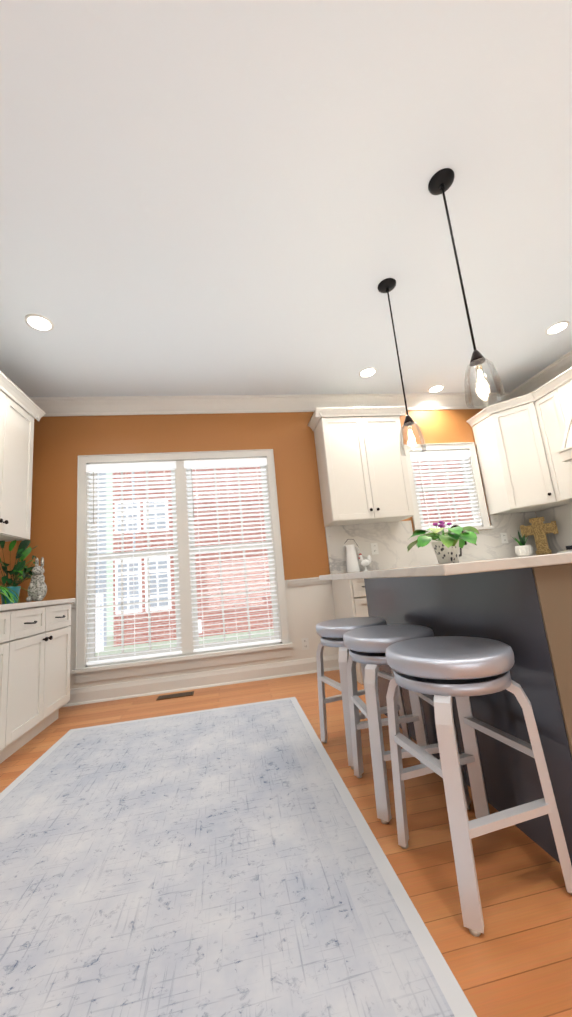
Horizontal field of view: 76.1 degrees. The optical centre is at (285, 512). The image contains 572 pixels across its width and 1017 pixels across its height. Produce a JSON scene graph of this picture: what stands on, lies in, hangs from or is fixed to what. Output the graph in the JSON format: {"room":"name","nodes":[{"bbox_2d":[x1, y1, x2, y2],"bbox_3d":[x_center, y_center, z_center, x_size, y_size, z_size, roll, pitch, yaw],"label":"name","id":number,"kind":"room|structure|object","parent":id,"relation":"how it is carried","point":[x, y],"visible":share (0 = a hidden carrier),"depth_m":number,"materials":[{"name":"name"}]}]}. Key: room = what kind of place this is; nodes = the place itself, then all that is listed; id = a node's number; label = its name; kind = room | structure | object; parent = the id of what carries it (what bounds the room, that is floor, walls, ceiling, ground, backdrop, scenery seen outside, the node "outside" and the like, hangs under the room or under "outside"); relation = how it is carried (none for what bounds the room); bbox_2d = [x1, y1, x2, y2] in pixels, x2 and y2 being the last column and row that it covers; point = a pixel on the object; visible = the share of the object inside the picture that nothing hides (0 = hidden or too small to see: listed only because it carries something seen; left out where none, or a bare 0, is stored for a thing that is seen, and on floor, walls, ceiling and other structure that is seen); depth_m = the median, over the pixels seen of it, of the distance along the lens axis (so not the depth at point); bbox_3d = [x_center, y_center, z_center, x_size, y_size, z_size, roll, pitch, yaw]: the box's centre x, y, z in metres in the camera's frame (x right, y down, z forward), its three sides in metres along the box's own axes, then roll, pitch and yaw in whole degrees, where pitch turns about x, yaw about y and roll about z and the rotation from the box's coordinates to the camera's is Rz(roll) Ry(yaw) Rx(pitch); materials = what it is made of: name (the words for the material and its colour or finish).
{"room":"kitchen","nodes":[
{"label":"kitchen","id":0,"kind":"room"},
{"bbox_2d":[0,541,16,604],"bbox_3d":[-2.074,-0.295,0.220,0.120,2.870,6.750,-4,-10,-9],"label":"wall","id":1,"kind":"structure","parent":0,"point":[9,557],"depth_m":3.24,"materials":[{"name":"brown paint"}]},
{"bbox_2d":[0,371,31,399],"bbox_3d":[-2.081,-1.635,0.480,0.115,0.150,6.508,-4,-10,-9],"label":"crown molding","id":2,"kind":"structure","parent":1,"relation":"attached to","point":[0,371],"depth_m":3.34,"materials":[{"name":"white wood"}]},
{"bbox_2d":[0,388,35,541],"bbox_3d":[-2.247,-0.370,2.648,0.328,1.070,0.883,-4,-10,-9],"label":"upper cabinet","id":3,"kind":"object","parent":1,"relation":"attached to","point":[20,411],"depth_m":2.87,"materials":[{"name":"white wood"}]},
{"bbox_2d":[16,409,536,688],"bbox_3d":[0.201,0.161,3.890,5.490,2.870,0.120,-4,-10,-9],"label":"wall","id":4,"kind":"structure","parent":0,"point":[61,444],"depth_m":3.74,"materials":[{"name":"orange paint"}]},
{"bbox_2d":[71,449,292,682],"bbox_3d":[-1.007,0.427,3.619,1.982,2.110,0.170,-4,-10,-9],"label":"window","id":5,"kind":"structure","parent":4,"relation":"in","point":[187,658],"depth_m":3.55,"materials":[{"name":"white"}]},
{"bbox_2d":[86,458,280,664],"bbox_3d":[-1.005,0.399,3.594,1.784,1.872,0.070,-4,-10,-9],"label":"window blinds","id":6,"kind":"object","parent":5,"relation":"attached to","point":[162,466],"visible":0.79,"depth_m":3.62,"materials":[{"name":"white plastic"}]},
{"bbox_2d":[69,577,331,607],"bbox_3d":[-0.981,0.777,3.510,2.961,0.070,0.036,-4,-10,-9],"label":"trim","id":7,"kind":"structure","parent":4,"relation":"attached to","point":[303,581],"depth_m":3.69,"materials":[{"name":"white wood"}]},
{"bbox_2d":[62,654,338,706],"bbox_3d":[-0.910,1.564,3.371,2.959,0.135,0.029,-4,-10,-9],"label":"baseboard","id":8,"kind":"structure","parent":4,"relation":"attached to","point":[136,688],"depth_m":3.36,"materials":[{"name":"white wood"}]},
{"bbox_2d":[32,392,511,416],"bbox_3d":[0.097,-1.195,4.018,5.250,0.150,0.115,-4,-10,-9],"label":"crown molding","id":9,"kind":"structure","parent":4,"relation":"attached to","point":[120,405],"depth_m":3.92,"materials":[{"name":"white wood"}]},
{"bbox_2d":[301,638,308,649],"label":"outlet plates","id":10,"kind":"object","parent":4,"relation":"attached to","point":[305,642],"depth_m":3.60,"materials":[{"name":"white plastic"}]},
{"bbox_2d":[308,406,414,526],"bbox_3d":[0.800,-0.476,3.831,0.970,1.148,0.408,-4,-10,-9],"label":"upper cabinet","id":11,"kind":"object","parent":4,"relation":"attached to","point":[362,470],"visible":1,"depth_m":3.70,"materials":[{"name":"white wood"}]},
{"bbox_2d":[325,512,536,573],"bbox_3d":[1.676,0.315,4.003,2.523,0.496,0.033,-4,-10,-9],"label":"backsplash","id":12,"kind":"structure","parent":4,"relation":"attached to","point":[393,540],"depth_m":3.93,"materials":[{"name":"stone"}]},
{"bbox_2d":[371,543,378,554],"label":"outlet plates","id":13,"kind":"object","parent":12,"relation":"attached to","point":[374,550],"depth_m":3.87,"materials":[{"name":"white plastic"}]},
{"bbox_2d":[500,533,507,543],"label":"outlet plates","id":14,"kind":"object","parent":12,"relation":"attached to","point":[504,538],"depth_m":4.12,"materials":[{"name":"white plastic"}]},
{"bbox_2d":[404,442,493,533],"bbox_3d":[1.803,-0.281,4.183,0.947,1.030,0.170,-4,-10,-9],"label":"window","id":15,"kind":"structure","parent":4,"relation":"in","point":[478,492],"depth_m":4.18,"materials":[{"name":"white"}]},
{"bbox_2d":[410,450,481,529],"bbox_3d":[1.810,-0.265,4.150,0.749,0.882,0.070,-4,-10,-9],"label":"blinds","id":16,"kind":"object","parent":15,"relation":"attached to","point":[419,457],"visible":0.94,"depth_m":4.16,"materials":[{"name":"white plastic"}]},
{"bbox_2d":[0,670,571,1016],"bbox_3d":[0.821,0.969,0.412,5.730,0.060,6.750,-4,-10,-9],"label":"floor","id":17,"kind":"structure","parent":0,"point":[514,959],"depth_m":1.12,"materials":[{"name":"brown wood"}]},
{"bbox_2d":[0,609,19,763],"bbox_3d":[-1.864,0.965,1.688,0.607,0.884,0.940,-4,-10,-9],"label":"base cabinet","id":18,"kind":"object","parent":17,"relation":"on","point":[9,619],"depth_m":2.16,"materials":[{"name":"white wood"}]},
{"bbox_2d":[16,603,70,750],"bbox_3d":[-1.985,1.120,2.482,0.607,0.884,0.928,-4,-10,-9],"label":"base cabinet","id":19,"kind":"object","parent":17,"relation":"on","point":[35,645],"depth_m":2.54,"materials":[{"name":"white wood"}]},
{"bbox_2d":[0,598,75,610],"bbox_3d":[-1.957,0.592,2.175,0.628,0.034,1.792,-4,-10,-9],"label":"countertop","id":20,"kind":"structure","parent":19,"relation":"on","point":[27,604],"depth_m":2.44,"materials":[{"name":"stone"}]},
{"bbox_2d":[0,585,30,603],"bbox_3d":[-2.103,0.556,2.633,0.437,0.222,0.364,-4,-10,-9],"label":"spider plant","id":21,"kind":"object","parent":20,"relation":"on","point":[4,589],"visible":1,"depth_m":2.72,"materials":[{"name":"green plant"}]},
{"bbox_2d":[0,540,36,603],"bbox_3d":[-2.223,0.487,2.947,0.310,0.491,0.245,-4,-10,-9],"label":"plant","id":22,"kind":"object","parent":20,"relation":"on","point":[22,553],"visible":0.83,"depth_m":2.88,"materials":[{"name":"green plant"}]},
{"bbox_2d":[26,557,46,601],"bbox_3d":[-1.968,0.529,2.892,0.133,0.345,0.140,-4,-10,-9],"label":"statue","id":23,"kind":"object","parent":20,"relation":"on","point":[37,588],"visible":1,"depth_m":2.86,"materials":[{"name":"stone"}]},
{"bbox_2d":[156,691,193,700],"bbox_3d":[-0.963,1.603,3.196,0.305,0.006,0.110,-4,-10,-9],"label":"floor vent","id":24,"kind":"object","parent":17,"relation":"in","point":[170,696],"visible":1,"depth_m":3.18,"materials":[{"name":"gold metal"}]},
{"bbox_2d":[0,697,476,1016],"bbox_3d":[-0.543,1.255,1.504,1.620,0.010,2.500,-4,-10,-9],"label":"rug","id":25,"kind":"object","parent":17,"relation":"on","point":[230,861],"visible":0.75,"depth_m":1.13,"materials":[{"name":"white fabric"}]},
{"bbox_2d":[332,579,368,683],"bbox_3d":[0.699,1.043,3.426,0.309,0.884,0.590,-4,-10,-9],"label":"base cabinet","id":26,"kind":"object","parent":17,"relation":"on","point":[349,598],"visible":0.02,"depth_m":3.17,"materials":[{"name":"white wood"}]},
{"bbox_3d":[1.777,0.595,3.553,2.543,0.225,0.831,-4,-10,-9],"label":"cabinet","id":27,"kind":"object","parent":26,"relation":"on","visible":0},
{"bbox_2d":[343,539,359,572],"bbox_3d":[0.675,0.437,3.712,0.174,0.337,0.132,-4,-10,-9],"label":"pitcher","id":28,"kind":"object","parent":27,"relation":"on","point":[352,563],"visible":0.94,"depth_m":3.66,"materials":[{"name":"white ceramic"}]},
{"bbox_2d":[359,553,371,570],"bbox_3d":[0.800,0.500,3.678,0.134,0.179,0.060,-4,-10,-9],"label":"rooster figurine","id":29,"kind":"object","parent":27,"relation":"on","point":[365,562],"visible":1,"depth_m":3.66,"materials":[{"name":"white ceramic"}]},
{"bbox_2d":[451,525,466,562],"bbox_3d":[1.867,0.337,3.959,0.189,0.406,0.055,-4,-10,-9],"label":"faucet","id":30,"kind":"object","parent":27,"relation":"on","point":[460,554],"visible":0.27,"depth_m":3.95,"materials":[{"name":"brown metal"}]},
{"bbox_2d":[511,531,532,556],"bbox_3d":[2.542,0.332,3.958,0.192,0.294,0.168,-4,-10,-9],"label":"snake plant","id":31,"kind":"object","parent":27,"relation":"on","point":[522,550],"visible":1,"depth_m":3.90,"materials":[{"name":"green plant"}]},
{"bbox_2d":[520,517,557,554],"bbox_3d":[2.764,0.258,3.979,0.330,0.405,0.035,-12,-12,35],"label":"decor","id":32,"kind":"object","parent":27,"relation":"on","point":[538,529],"visible":0.98,"depth_m":3.96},
{"bbox_2d":[316,617,410,769],"bbox_3d":[0.394,0.937,2.017,0.428,0.648,0.428,-4,-10,-9],"label":"stool","id":33,"kind":"object","parent":17,"relation":"on","point":[331,632],"visible":0.62,"depth_m":1.95,"materials":[{"name":"silver metal"}]},
{"bbox_2d":[343,624,470,823],"bbox_3d":[0.483,0.852,1.594,0.396,0.648,0.396,-4,-10,-9],"label":"stool","id":34,"kind":"object","parent":17,"relation":"on","point":[368,645],"visible":0.6,"depth_m":1.52,"materials":[{"name":"silver metal"}]},
{"bbox_2d":[364,563,571,864],"bbox_3d":[1.040,0.725,1.836,0.693,0.884,1.502,-4,-10,-9],"label":"kitchen island","id":35,"kind":"object","parent":17,"relation":"on","point":[525,614],"visible":0.62,"depth_m":1.24,"materials":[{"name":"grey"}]},
{"bbox_2d":[319,552,571,579],"bbox_3d":[0.851,0.283,1.900,1.023,0.034,1.550,-4,-10,-9],"label":"island countertop","id":36,"kind":"structure","parent":35,"relation":"on","point":[490,565],"depth_m":1.12,"materials":[{"name":"stone"}]},
{"bbox_2d":[407,521,478,563],"bbox_3d":[0.847,0.155,1.946,0.353,0.232,0.400,-4,-10,-9],"label":"plant","id":37,"kind":"object","parent":36,"relation":"on","point":[447,546],"visible":1,"depth_m":1.90,"materials":[{"name":"green plant"}]},
{"bbox_2d":[385,636,571,936],"bbox_3d":[0.566,0.770,1.180,0.403,0.648,0.403,-4,-10,-9],"label":"stool","id":38,"kind":"object","parent":17,"relation":"on","point":[443,670],"visible":0.98,"depth_m":1.07,"materials":[{"name":"silver metal"}]},
{"bbox_2d":[557,545,571,553],"bbox_3d":[2.805,0.680,2.787,0.732,0.990,0.915,-4,-10,-9],"label":"range","id":39,"kind":"object","parent":17,"relation":"on","point":[568,550],"visible":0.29,"depth_m":3.20,"materials":[{"name":"silver metal"}]},
{"bbox_2d":[0,0,571,396],"bbox_3d":[0.556,-1.903,0.932,5.730,0.060,6.750,-4,-10,-9],"label":"ceiling","id":40,"kind":"structure","parent":0,"point":[215,197],"depth_m":1.89,"materials":[{"name":"white paint"}]},
{"bbox_2d":[24,314,53,331],"bbox_3d":[-1.760,-1.350,2.611,0.174,0.008,0.174,-2,-11,-18],"label":"recessed light","id":41,"kind":"object","parent":40,"relation":"in","point":[41,323],"depth_m":2.60,"materials":[{"name":"white"}]},
{"bbox_2d":[359,367,376,377],"bbox_3d":[0.817,-1.398,3.659,0.174,0.008,0.174,2,-13,-36],"label":"recessed light","id":42,"kind":"object","parent":40,"relation":"in","point":[370,371],"depth_m":3.65,"materials":[{"name":"white"}]},
{"bbox_2d":[378,278,425,455],"bbox_3d":[0.762,-0.988,2.453,0.160,1.229,0.160,-4,-10,-9],"label":"pendant light","id":43,"kind":"object","parent":40,"relation":"hanging from","point":[387,285],"visible":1,"depth_m":2.42,"materials":[{"name":"black metal"}]},
{"bbox_2d":[428,385,443,392],"bbox_3d":[1.694,-1.393,4.131,0.174,0.008,0.174,-2,-11,-18],"label":"recessed light","id":44,"kind":"object","parent":40,"relation":"in","point":[436,388],"depth_m":4.12,"materials":[{"name":"white"}]},
{"bbox_2d":[428,168,504,407],"bbox_3d":[0.862,-1.117,1.792,0.160,1.229,0.160,-4,-10,-9],"label":"pendant light","id":45,"kind":"object","parent":40,"relation":"hanging from","point":[441,181],"visible":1,"depth_m":1.76,"materials":[{"name":"clear glass"}]},
{"bbox_2d":[545,321,569,334],"bbox_3d":[2.387,-1.622,3.220,0.174,0.008,0.174,2,-13,-36],"label":"recessed light","id":46,"kind":"object","parent":40,"relation":"in","point":[557,327],"depth_m":3.21,"materials":[{"name":"white"}]},
{"bbox_2d":[508,350,571,398],"bbox_3d":[3.213,-1.965,1.347,0.115,0.150,6.508,-4,-10,-9],"label":"crown molding","id":47,"kind":"structure","parent":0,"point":[564,362],"depth_m":3.96,"materials":[{"name":"white wood"}]},
{"bbox_3d":[3.452,-0.640,1.124,0.120,2.870,6.750,-4,-10,-9],"label":"wall","id":48,"kind":"structure","parent":0,"visible":0},
{"bbox_2d":[466,391,569,514],"bbox_3d":[2.606,-0.611,4.001,0.619,1.148,0.661,-4,-10,-9],"label":"upper cabinet","id":49,"kind":"object","parent":48,"relation":"attached to","point":[518,444],"depth_m":3.88,"materials":[{"name":"white wood"}]},
{"bbox_2d":[534,387,571,506],"bbox_3d":[2.783,-0.655,3.628,0.384,1.070,0.320,-4,-10,-9],"label":"upper cabinet","id":50,"kind":"object","parent":48,"relation":"attached to","point":[551,423],"depth_m":3.61,"materials":[{"name":"white wood"}]},
{"bbox_2d":[536,503,571,553],"bbox_3d":[3.129,-0.197,2.821,0.018,0.818,2.908,-4,-10,-9],"label":"backsplash","id":51,"kind":"structure","parent":48,"relation":"attached to","point":[561,516],"depth_m":3.95,"materials":[{"name":"stone"}]},
{"bbox_2d":[558,375,571,426],"bbox_3d":[2.866,-0.982,3.104,0.306,0.630,0.846,-4,-10,-9],"label":"upper cabinet","id":52,"kind":"object","parent":48,"relation":"attached to","point":[564,389],"depth_m":3.46,"materials":[{"name":"white wood"}]},
{"bbox_2d":[558,407,571,461],"bbox_3d":[2.801,-0.844,3.067,0.463,0.587,0.840,-4,-10,-9],"label":"range hood","id":53,"kind":"object","parent":52,"relation":"attached to","point":[565,452],"visible":1,"depth_m":3.34,"materials":[{"name":"white"}]},
{"label":"outside","id":54,"kind":"structure","parent":0,"visible":0},
{"bbox_2d":[95,629,273,655],"bbox_3d":[-1.169,3.454,10.138,60.000,0.120,13.100,-4,-10,-9],"label":"ground","id":55,"kind":"structure","parent":54,"point":[211,640],"depth_m":9.79,"materials":[{"name":"white"}]},
{"bbox_2d":[96,460,472,651],"bbox_3d":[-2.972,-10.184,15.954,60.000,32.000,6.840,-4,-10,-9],"label":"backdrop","id":56,"kind":"structure","parent":54,"point":[161,637],"depth_m":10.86,"materials":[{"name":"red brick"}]}
]}

